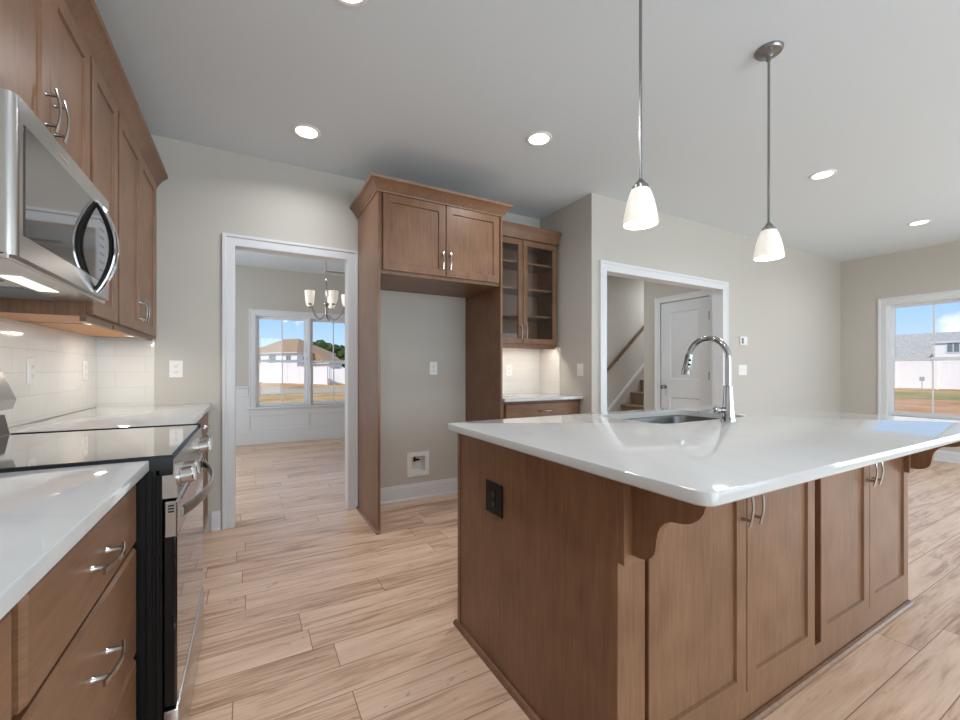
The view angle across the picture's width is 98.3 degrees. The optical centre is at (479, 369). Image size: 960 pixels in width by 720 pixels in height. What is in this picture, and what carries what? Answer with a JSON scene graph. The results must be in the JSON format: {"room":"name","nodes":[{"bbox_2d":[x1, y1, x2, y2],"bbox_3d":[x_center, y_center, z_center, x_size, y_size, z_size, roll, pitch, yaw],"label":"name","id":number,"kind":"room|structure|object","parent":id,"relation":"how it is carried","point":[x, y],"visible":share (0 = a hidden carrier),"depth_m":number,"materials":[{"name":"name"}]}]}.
{"room":"kitchen","nodes":[
{"label":"kitchen","id":0,"kind":"room"},
{"bbox_2d":[236,265,344,406],"bbox_3d":[-3.104,-0.222,6.707,4.300,2.743,0.140,0,0,-29],"label":"wall","id":1,"kind":"structure","parent":0,"point":[256,287],"depth_m":6.52,"materials":[{"name":"grey paint"}]},
{"bbox_2d":[236,386,344,445],"bbox_3d":[-3.061,0.700,6.631,4.100,0.900,0.034,0,0,-29],"label":"trim","id":2,"kind":"structure","parent":1,"relation":"attached to","point":[251,429],"depth_m":6.59,"materials":[{"name":"white paint"}]},
{"bbox_2d":[247,309,344,413],"bbox_3d":[-2.821,-0.132,6.836,1.780,1.623,0.190,0,0,-29],"label":"window","id":3,"kind":"structure","parent":1,"relation":"in","point":[308,405],"depth_m":6.69,"materials":[{"name":"white paint"}]},
{"bbox_2d":[151,134,539,531],"bbox_3d":[-1.220,-0.222,3.426,4.400,2.743,0.115,0,0,-29],"label":"wall","id":4,"kind":"structure","parent":0,"point":[207,193],"depth_m":3.14,"materials":[{"name":"grey paint"}]},
{"bbox_2d":[96,337,154,406],"bbox_3d":[-2.333,0.007,2.736,0.296,0.458,0.009,0,0,-29],"label":"tile backsplash","id":5,"kind":"structure","parent":4,"relation":"attached to","point":[125,367],"depth_m":2.73,"materials":[{"name":"white tile"}]},
{"bbox_2d":[169,360,182,377],"bbox_3d":[-2.100,-0.007,2.866,0.078,0.118,0.009,0,0,-29],"label":"light switch","id":6,"kind":"object","parent":4,"relation":"attached to","point":[175,366],"visible":1,"depth_m":2.86,"materials":[{"name":"white plastic"}]},
{"bbox_2d":[211,511,220,531],"bbox_3d":[-1.892,1.083,2.973,0.055,0.135,0.024,0,0,-29],"label":"baseboard","id":7,"kind":"structure","parent":4,"relation":"attached to","point":[215,515],"depth_m":2.97,"materials":[{"name":"white paint"}]},
{"bbox_2d":[222,233,357,529],"bbox_3d":[-1.468,0.080,3.277,0.960,2.139,0.136,0,0,-29],"label":"trim","id":8,"kind":"structure","parent":4,"relation":"attached to","point":[231,243],"depth_m":3.10,"materials":[{"name":"white paint"}]},
{"bbox_2d":[407,451,428,476],"bbox_3d":[-0.576,0.843,3.764,0.205,0.215,0.093,0,0,-29],"label":"box","id":9,"kind":"object","parent":4,"relation":"attached to","point":[417,462],"visible":1,"depth_m":3.76,"materials":[{"name":"white plastic"}]},
{"bbox_2d":[380,477,457,504],"bbox_3d":[-0.560,1.083,3.715,1.005,0.135,0.024,0,0,-29],"label":"baseboard","id":10,"kind":"structure","parent":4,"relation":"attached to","point":[393,494],"depth_m":3.71,"materials":[{"name":"white paint"}]},
{"bbox_2d":[430,362,436,374],"bbox_3d":[-0.426,-0.015,3.798,0.075,0.118,0.009,0,0,-29],"label":"wall outlet","id":11,"kind":"object","parent":4,"relation":"attached to","point":[433,365],"visible":1,"depth_m":3.80,"materials":[{"name":"white plastic"}]},
{"bbox_2d":[502,348,539,393],"bbox_3d":[0.261,0.005,4.180,0.858,0.461,0.009,0,0,-29],"label":"tile backsplash","id":12,"kind":"structure","parent":4,"relation":"attached to","point":[525,378],"depth_m":4.27,"materials":[{"name":"white tile"}]},
{"bbox_2d":[506,365,511,375],"bbox_3d":[0.295,0.005,4.189,0.072,0.117,0.009,0,0,-29],"label":"wall outlet","id":13,"kind":"object","parent":12,"relation":"attached to","point":[508,367],"visible":1,"depth_m":4.18,"materials":[{"name":"white plastic"}]},
{"bbox_2d":[502,220,561,349],"bbox_3d":[0.345,-0.777,4.025,0.867,1.148,0.358,0,0,-29],"label":"upper cabinet","id":14,"kind":"object","parent":4,"relation":"attached to","point":[529,253],"visible":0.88,"depth_m":4.08,"materials":[{"name":"brown wood"}]},
{"bbox_2d":[502,313,551,321],"bbox_3d":[0.318,-0.516,4.049,0.796,0.018,0.267,0,0,-29],"label":"shelf","id":15,"kind":"object","parent":14,"relation":"attached to","point":[505,317],"depth_m":4.09,"materials":[{"name":"brown wood"}]},
{"bbox_2d":[502,286,551,296],"bbox_3d":[0.318,-0.771,4.049,0.796,0.018,0.267,0,0,-29],"label":"shelf","id":16,"kind":"object","parent":14,"relation":"attached to","point":[507,291],"depth_m":4.11,"materials":[{"name":"brown wood"}]},
{"bbox_2d":[502,259,551,273],"bbox_3d":[0.318,-1.021,4.049,0.796,0.018,0.267,0,0,-29],"label":"shelf","id":17,"kind":"object","parent":14,"relation":"attached to","point":[510,266],"depth_m":4.14,"materials":[{"name":"brown wood"}]},
{"bbox_2d":[95,0,959,276],"bbox_3d":[2.159,-1.693,3.319,10.400,0.200,11.200,0,0,-29],"label":"ceiling","id":18,"kind":"structure","parent":0,"point":[445,94],"depth_m":2.43,"materials":[{"name":"white paint"}]},
{"bbox_2d":[292,124,320,138],"bbox_3d":[-1.158,-1.589,2.771,0.176,0.008,0.176,0,0,-29],"label":"recessed light","id":19,"kind":"object","parent":18,"relation":"in","point":[305,131],"visible":1,"depth_m":2.76,"materials":[{"name":"white plastic"}]},
{"bbox_2d":[305,261,344,320],"bbox_3d":[-1.900,-1.108,5.170,0.553,0.970,0.559,0,0,-29],"label":"chandelier","id":20,"kind":"object","parent":18,"relation":"hanging from","point":[331,300],"visible":0.8,"depth_m":5.07,"materials":[{"name":"white glass"}]},
{"bbox_2d":[324,270,344,273],"bbox_3d":[-2.344,-1.588,6.730,0.350,0.010,0.160,0,0,-29],"label":"ceiling vent","id":21,"kind":"object","parent":18,"relation":"in","point":[327,271],"visible":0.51,"depth_m":6.71,"materials":[{"name":"white plastic"}]},
{"bbox_2d":[337,0,367,6],"bbox_3d":[-0.548,-1.589,1.726,0.176,0.008,0.176,0,0,-29],"label":"recessed light","id":22,"kind":"object","parent":18,"relation":"in","point":[353,3],"visible":1,"depth_m":1.79,"materials":[{"name":"white plastic"}]},
{"bbox_2d":[526,131,551,145],"bbox_3d":[0.406,-1.589,2.854,0.176,0.008,0.176,0,0,-29],"label":"recessed light","id":23,"kind":"object","parent":18,"relation":"in","point":[539,138],"visible":1,"depth_m":2.85,"materials":[{"name":"white plastic"}]},
{"bbox_2d":[623,0,658,229],"bbox_3d":[0.624,-1.079,1.613,0.130,1.027,0.130,0,0,-29],"label":"pendant light","id":24,"kind":"object","parent":18,"relation":"hanging from","point":[641,213],"visible":1,"depth_m":1.60,"materials":[{"name":"white glass"}]},
{"bbox_2d":[753,40,784,260],"bbox_3d":[1.439,-1.075,2.067,0.130,1.035,0.130,0,0,-29],"label":"pendant light","id":25,"kind":"object","parent":18,"relation":"hanging from","point":[769,245],"visible":1,"depth_m":2.06,"materials":[{"name":"white glass"}]},
{"bbox_2d":[809,169,836,179],"bbox_3d":[2.792,-1.589,3.379,0.176,0.008,0.176,0,0,-29],"label":"recessed light","id":26,"kind":"object","parent":18,"relation":"in","point":[823,174],"visible":1,"depth_m":3.37,"materials":[{"name":"white plastic"}]},
{"bbox_2d":[908,220,930,225],"bbox_3d":[4.742,-1.589,4.479,0.176,0.008,0.176,0,0,-29],"label":"recessed light","id":27,"kind":"object","parent":18,"relation":"in","point":[920,222],"visible":1,"depth_m":4.47,"materials":[{"name":"white plastic"}]},
{"bbox_2d":[540,193,600,413],"bbox_3d":[0.867,-0.222,4.087,0.110,2.743,0.760,0,0,-29],"label":"wall","id":28,"kind":"structure","parent":0,"point":[579,222],"depth_m":3.85,"materials":[{"name":"grey paint"}]},
{"bbox_2d":[540,347,559,393],"bbox_3d":[0.712,0.005,4.242,0.009,0.461,0.321,0,0,-29],"label":"tile backsplash","id":29,"kind":"structure","parent":28,"relation":"attached to","point":[549,358],"depth_m":4.22,"materials":[{"name":"white tile"}]},
{"bbox_2d":[577,364,582,375],"bbox_3d":[0.925,0.000,3.851,0.017,0.118,0.078,0,0,-29],"label":"light switch","id":30,"kind":"object","parent":28,"relation":"attached to","point":[579,366],"visible":1,"depth_m":3.85,"materials":[{"name":"white plastic"}]},
{"bbox_2d":[189,438,959,719],"bbox_3d":[2.159,1.210,3.319,10.400,0.120,11.200,0,0,-29],"label":"floor","id":31,"kind":"structure","parent":0,"point":[311,613],"depth_m":1.92,"materials":[{"name":"brown wood"}]},
{"bbox_2d":[0,611,10,719],"bbox_3d":[-0.578,0.708,-0.072,0.646,0.884,1.037,0,0,-29],"label":"base cabinet","id":32,"kind":"object","parent":31,"relation":"on","point":[5,622],"visible":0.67,"depth_m":0.49,"materials":[{"name":"brown wood"}]},
{"bbox_2d":[0,461,148,619],"bbox_3d":[-0.664,0.251,0.070,0.636,0.030,1.968,0,0,-29],"label":"countertop","id":33,"kind":"structure","parent":32,"relation":"on","point":[44,513],"depth_m":0.69,"materials":[{"name":"white stone"}]},
{"bbox_2d":[10,485,135,719],"bbox_3d":[-0.984,0.708,0.656,0.646,0.884,0.628,0,0,-29],"label":"base cabinet","id":34,"kind":"object","parent":31,"relation":"on","point":[73,634],"visible":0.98,"depth_m":0.73,"materials":[{"name":"brown wood"}]},
{"bbox_2d":[0,369,214,719],"bbox_3d":[-1.269,0.562,1.283,0.752,1.176,0.737,0,0,-29],"label":"range","id":35,"kind":"object","parent":31,"relation":"on","point":[168,546],"visible":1,"depth_m":1.13,"materials":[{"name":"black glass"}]},
{"bbox_2d":[0,424,198,468],"bbox_3d":[-1.276,0.241,1.280,0.616,0.027,0.722,0,0,-29],"label":"cooktop","id":36,"kind":"object","parent":35,"relation":"in","point":[164,446],"depth_m":1.24,"materials":[{"name":"black glass"}]},
{"bbox_2d":[196,412,209,532],"bbox_3d":[-1.843,0.708,2.201,0.646,0.884,1.416,0,0,-29],"label":"base cabinet","id":37,"kind":"object","parent":31,"relation":"on","point":[204,420],"visible":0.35,"depth_m":2.74,"materials":[{"name":"brown wood"}]},
{"bbox_2d":[8,403,212,432],"bbox_3d":[-1.848,0.251,2.198,0.636,0.030,1.419,0,0,-29],"label":"countertop","id":38,"kind":"structure","parent":37,"relation":"on","point":[168,414],"depth_m":2.02,"materials":[{"name":"white stone"}]},
{"bbox_2d":[350,172,512,534],"bbox_3d":[-0.404,-0.100,3.414,1.162,2.500,0.697,0,0,-29],"label":"tall cabinet","id":39,"kind":"object","parent":31,"relation":"on","point":[414,237],"visible":0.98,"depth_m":3.22,"materials":[{"name":"brown wood"}]},
{"bbox_2d":[502,399,578,418],"bbox_3d":[0.418,0.708,3.894,0.854,0.884,0.658,0,0,-29],"label":"base cabinet","id":40,"kind":"object","parent":31,"relation":"on","point":[510,410],"visible":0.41,"depth_m":3.61,"materials":[{"name":"brown wood"}]},
{"bbox_2d":[502,392,582,401],"bbox_3d":[0.419,0.251,3.896,0.857,0.030,0.657,0,0,-29],"label":"countertop","id":41,"kind":"structure","parent":40,"relation":"on","point":[537,396],"depth_m":3.69,"materials":[{"name":"white stone"}]},
{"bbox_2d":[607,364,643,411],"bbox_3d":[3.099,-0.098,6.728,2.640,2.496,0.894,0,0,-29],"label":"staircase","id":42,"kind":"structure","parent":31,"relation":"on","point":[631,397],"depth_m":6.81,"materials":[{"name":"brown wood"}]},
{"bbox_2d":[458,433,817,719],"bbox_3d":[0.653,0.709,1.630,1.084,0.883,1.154,0,0,-29],"label":"base cabinet","id":43,"kind":"object","parent":31,"relation":"on","point":[595,597],"visible":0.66,"depth_m":1.30,"materials":[{"name":"brown wood"}]},
{"bbox_2d":[486,479,502,518],"bbox_3d":[0.053,0.493,1.593,0.008,0.120,0.120,0,0,-29],"label":"island outlet","id":44,"kind":"object","parent":43,"relation":"attached to","point":[494,492],"visible":1,"depth_m":1.58,"materials":[{"name":"black plastic"}]},
{"bbox_2d":[491,489,495,507],"bbox_3d":[0.051,0.493,1.591,0.003,0.066,0.033,0,0,-29],"label":"receptacle","id":45,"kind":"object","parent":44,"relation":"attached to","point":[493,491],"depth_m":1.59,"materials":[{"name":"grey plastic"}]},
{"bbox_2d":[448,404,959,506],"bbox_3d":[1.076,0.251,1.841,2.140,0.030,1.214,0,0,-29],"label":"countertop","id":46,"kind":"structure","parent":43,"relation":"on","point":[707,463],"depth_m":1.33,"materials":[{"name":"white stone"}]},
{"bbox_2d":[625,415,717,423],"bbox_3d":[0.991,0.370,2.137,0.732,0.208,0.452,0,0,-29],"label":"sink","id":47,"kind":"object","parent":46,"relation":"in","point":[670,419],"visible":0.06,"depth_m":2.40,"materials":[{"name":"silver metal"}]},
{"bbox_2d":[681,335,735,421],"bbox_3d":[1.055,0.035,1.980,0.153,0.402,0.266,0,0,-29],"label":"faucet","id":48,"kind":"object","parent":46,"relation":"on","point":[727,411],"visible":1,"depth_m":1.91,"materials":[{"name":"silver metal"}]},
{"bbox_2d":[453,600,914,719],"bbox_3d":[1.005,1.141,1.956,2.045,0.019,0.963,0,0,-29],"label":"trim","id":49,"kind":"structure","parent":31,"relation":"on","point":[778,701],"depth_m":1.57,"materials":[{"name":"brown wood"}]},
{"bbox_2d":[815,441,959,665],"bbox_3d":[1.525,0.709,2.113,0.948,0.883,1.150,0,0,-29],"label":"base cabinet","id":50,"kind":"object","parent":31,"relation":"on","point":[861,514],"visible":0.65,"depth_m":1.79,"materials":[{"name":"brown wood"}]},
{"bbox_2d":[607,275,643,408],"bbox_3d":[2.607,-0.222,7.036,5.800,2.743,0.120,0,0,-29],"label":"wall","id":51,"kind":"structure","parent":0,"point":[625,296],"depth_m":6.83,"materials":[{"name":"grey paint"}]},
{"bbox_2d":[607,326,643,371],"bbox_3d":[2.899,-0.863,7.077,2.481,2.109,0.086,0,0,-29],"label":"stair handrail","id":52,"kind":"object","parent":51,"relation":"attached to","point":[616,359],"visible":0.34,"depth_m":6.74,"materials":[{"name":"brown wood"}]},
{"bbox_2d":[644,281,705,408],"bbox_3d":[2.570,-0.222,5.324,0.110,2.743,1.035,0,0,-29],"label":"wall","id":53,"kind":"structure","parent":0,"point":[652,290],"depth_m":5.64,"materials":[{"name":"grey paint"}]},
{"bbox_2d":[654,290,711,408],"bbox_3d":[2.555,0.095,5.216,0.021,2.111,0.831,0,0,-29],"label":"trim","id":54,"kind":"structure","parent":53,"relation":"attached to","point":[701,293],"depth_m":5.52,"materials":[{"name":"white paint"}]},
{"bbox_2d":[660,296,708,407],"bbox_3d":[2.560,0.129,5.212,0.111,2.023,0.687,0,0,-29],"label":"door","id":55,"kind":"structure","parent":53,"relation":"in","point":[683,322],"depth_m":5.23,"materials":[{"name":"white paint"}]},
{"bbox_2d":[601,196,840,411],"bbox_3d":[3.190,-0.222,5.012,4.850,2.743,0.115,0,0,-29],"label":"wall","id":56,"kind":"structure","parent":0,"point":[788,308],"depth_m":5.12,"materials":[{"name":"grey paint"}]},
{"bbox_2d":[599,260,728,412],"bbox_3d":[1.929,0.076,4.297,1.986,2.148,0.136,0,0,-29],"label":"trim","id":57,"kind":"structure","parent":56,"relation":"attached to","point":[720,289],"depth_m":4.29,"materials":[{"name":"white paint"}]},
{"bbox_2d":[738,365,746,374],"bbox_3d":[3.100,0.000,4.886,0.170,0.122,0.017,0,0,-29],"label":"light switch","id":58,"kind":"object","parent":56,"relation":"attached to","point":[742,369],"visible":1,"depth_m":4.88,"materials":[{"name":"white plastic"}]},
{"bbox_2d":[739,336,747,344],"bbox_3d":[3.102,-0.343,4.883,0.140,0.100,0.024,0,0,-29],"label":"thermostat","id":59,"kind":"object","parent":56,"relation":"attached to","point":[742,340],"visible":1,"depth_m":4.86,"materials":[{"name":"white plastic"}]},
{"bbox_2d":[841,241,959,451],"bbox_3d":[6.919,-0.222,3.442,0.140,2.743,6.485,0,0,-29],"label":"wall","id":60,"kind":"structure","parent":0,"point":[935,268],"depth_m":5.83,"materials":[{"name":"grey paint"}]},
{"bbox_2d":[875,290,959,419],"bbox_3d":[6.045,-0.132,4.961,0.190,1.713,1.960,0,0,-29],"label":"window","id":61,"kind":"structure","parent":60,"relation":"in","point":[887,307],"depth_m":5.69,"materials":[{"name":"white paint"}]},
{"bbox_2d":[933,450,959,463],"bbox_3d":[6.876,1.083,3.352,0.024,0.135,6.370,0,0,-29],"label":"baseboard","id":62,"kind":"structure","parent":60,"relation":"attached to","point":[940,455],"depth_m":5.19,"materials":[{"name":"white paint"}]},
{"bbox_3d":[-0.798,-0.222,-0.484,0.135,2.743,7.130,0,0,-29],"label":"wall","id":63,"kind":"structure","parent":0,"visible":0},
{"bbox_2d":[0,0,89,178],"bbox_3d":[-1.444,-0.936,1.196,0.367,0.597,0.758,0,0,-29],"label":"upper cabinet","id":64,"kind":"object","parent":63,"relation":"attached to","point":[45,57],"visible":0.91,"depth_m":1.26,"materials":[{"name":"brown wood"}]},
{"bbox_2d":[0,88,119,303],"bbox_3d":[-1.402,-0.454,1.217,0.440,0.397,0.750,0,0,-29],"label":"microwave","id":65,"kind":"object","parent":64,"relation":"attached to","point":[59,241],"visible":1,"depth_m":1.15,"materials":[{"name":"silver metal"}]},
{"bbox_2d":[64,0,167,187],"bbox_3d":[-1.764,-1.281,1.783,0.379,0.092,2.224,0,0,-29],"label":"crown molding","id":66,"kind":"structure","parent":64,"relation":"on","point":[85,14],"depth_m":1.81,"materials":[{"name":"brown wood"}]},
{"bbox_2d":[0,317,95,427],"bbox_3d":[-1.462,0.000,0.858,0.008,0.470,4.120,0,0,-29],"label":"tile backsplash","id":67,"kind":"structure","parent":63,"relation":"attached to","point":[58,389],"depth_m":1.99,"materials":[{"name":"white tile"}]},
{"bbox_2d":[27,358,34,383],"bbox_3d":[-2.009,0.005,1.858,0.009,0.117,0.072,0,0,-29],"label":"wall outlet","id":68,"kind":"object","parent":67,"relation":"attached to","point":[30,361],"visible":1,"depth_m":1.85,"materials":[{"name":"white plastic"}]},
{"bbox_2d":[82,361,87,380],"bbox_3d":[-2.349,0.005,2.469,0.009,0.117,0.072,0,0,-29],"label":"wall outlet","id":69,"kind":"object","parent":67,"relation":"attached to","point":[84,363],"visible":1,"depth_m":2.45,"materials":[{"name":"white plastic"}]},
{"bbox_2d":[0,58,117,328],"bbox_3d":[-1.736,-0.712,1.686,0.332,1.046,0.380,0,0,-29],"label":"upper cabinet","id":70,"kind":"object","parent":63,"relation":"attached to","point":[103,109],"visible":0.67,"depth_m":1.70,"materials":[{"name":"brown wood"}]},
{"bbox_2d":[27,111,155,340],"bbox_3d":[-2.062,-0.712,2.308,0.367,1.046,1.019,0,0,-29],"label":"upper cabinet","id":71,"kind":"object","parent":63,"relation":"attached to","point":[136,184],"visible":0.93,"depth_m":2.26,"materials":[{"name":"brown wood"}]},
{"label":"outside","id":72,"kind":"structure","parent":0,"visible":0},
{"bbox_2d":[259,378,959,402],"bbox_3d":[4.823,1.750,42.740,230.000,0.300,250.000,0,0,-29],"label":"lawn","id":73,"kind":"structure","parent":72,"point":[267,398],"depth_m":29.50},
{"bbox_2d":[259,366,327,384],"bbox_3d":[-26.741,0.560,51.438,25.338,2.080,0.160,0,0,34],"label":"vinyl fence","id":74,"kind":"object","parent":73,"relation":"on","point":[295,375],"visible":0.47,"depth_m":48.20,"materials":[{"name":"white plastic"}]},
{"bbox_2d":[259,339,344,377],"bbox_3d":[-38.141,-2.375,85.099,17.828,7.950,18.122,0,0,-29],"label":"neighbor house","id":75,"kind":"structure","parent":73,"relation":"on","point":[293,349],"depth_m":81.20,"materials":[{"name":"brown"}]},
{"bbox_2d":[313,340,335,355],"bbox_3d":[-38.211,-2.837,97.952,7.980,8.886,7.505,0,0,-29],"label":"tree","id":76,"kind":"object","parent":73,"relation":"on","point":[320,343],"visible":0.18,"depth_m":95.66,"materials":[{"name":"green plant"}]},
{"bbox_2d":[330,368,344,383],"bbox_3d":[-12.298,0.675,45.228,9.006,1.850,0.160,0,0,14],"label":"vinyl fence","id":77,"kind":"object","parent":73,"relation":"on","point":[339,374],"visible":0.15,"depth_m":46.05,"materials":[{"name":"white plastic"}]},
{"bbox_2d":[334,344,344,367],"bbox_3d":[-35.633,-2.495,106.128,6.765,8.203,6.538,0,0,-29],"label":"tree","id":78,"kind":"object","parent":73,"relation":"on","point":[340,350],"visible":0.39,"depth_m":104.24,"materials":[{"name":"green plant"}]},
{"bbox_2d":[919,377,924,390],"bbox_3d":[33.662,1.055,31.588,0.150,1.090,0.260,0,0,-29],"label":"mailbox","id":79,"kind":"object","parent":73,"relation":"on","point":[922,379],"visible":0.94,"depth_m":31.58,"materials":[{"name":"grey"}]},
{"bbox_2d":[894,361,959,389],"bbox_3d":[38.787,0.375,31.889,0.160,2.450,30.160,0,0,-29],"label":"vinyl fence","id":80,"kind":"object","parent":73,"relation":"on","point":[907,374],"visible":0.3,"depth_m":34.56,"materials":[{"name":"white plastic"}]},
{"bbox_2d":[896,331,959,360],"bbox_3d":[53.290,-1.250,37.672,15.130,5.700,46.960,0,0,-29],"label":"neighbor house","id":81,"kind":"structure","parent":73,"relation":"on","point":[947,344],"depth_m":43.38,"materials":[{"name":"white"}]},
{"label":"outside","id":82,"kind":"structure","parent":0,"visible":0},
{"bbox_2d":[894,398,959,414],"bbox_3d":[20.344,1.593,5.601,23.000,0.015,50.000,0,0,-29],"label":"yard","id":83,"kind":"structure","parent":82,"point":[947,407],"depth_m":18.01,"materials":[{"name":"brown soil"}]},
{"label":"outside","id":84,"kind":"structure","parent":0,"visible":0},
{"bbox_2d":[894,392,959,400],"bbox_3d":[33.838,1.591,14.256,9.000,0.018,52.000,0,0,-29],"label":"grass strip","id":85,"kind":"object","parent":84,"point":[910,395],"depth_m":24.77,"materials":[{"name":"green plant"}]},
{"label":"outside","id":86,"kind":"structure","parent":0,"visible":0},
{"bbox_2d":[259,388,344,394],"bbox_3d":[-34.205,1.590,20.331,80.000,0.020,7.800,0,0,-29],"label":"road","id":87,"kind":"structure","parent":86,"point":[315,390],"depth_m":30.48,"materials":[{"name":"white concrete"}]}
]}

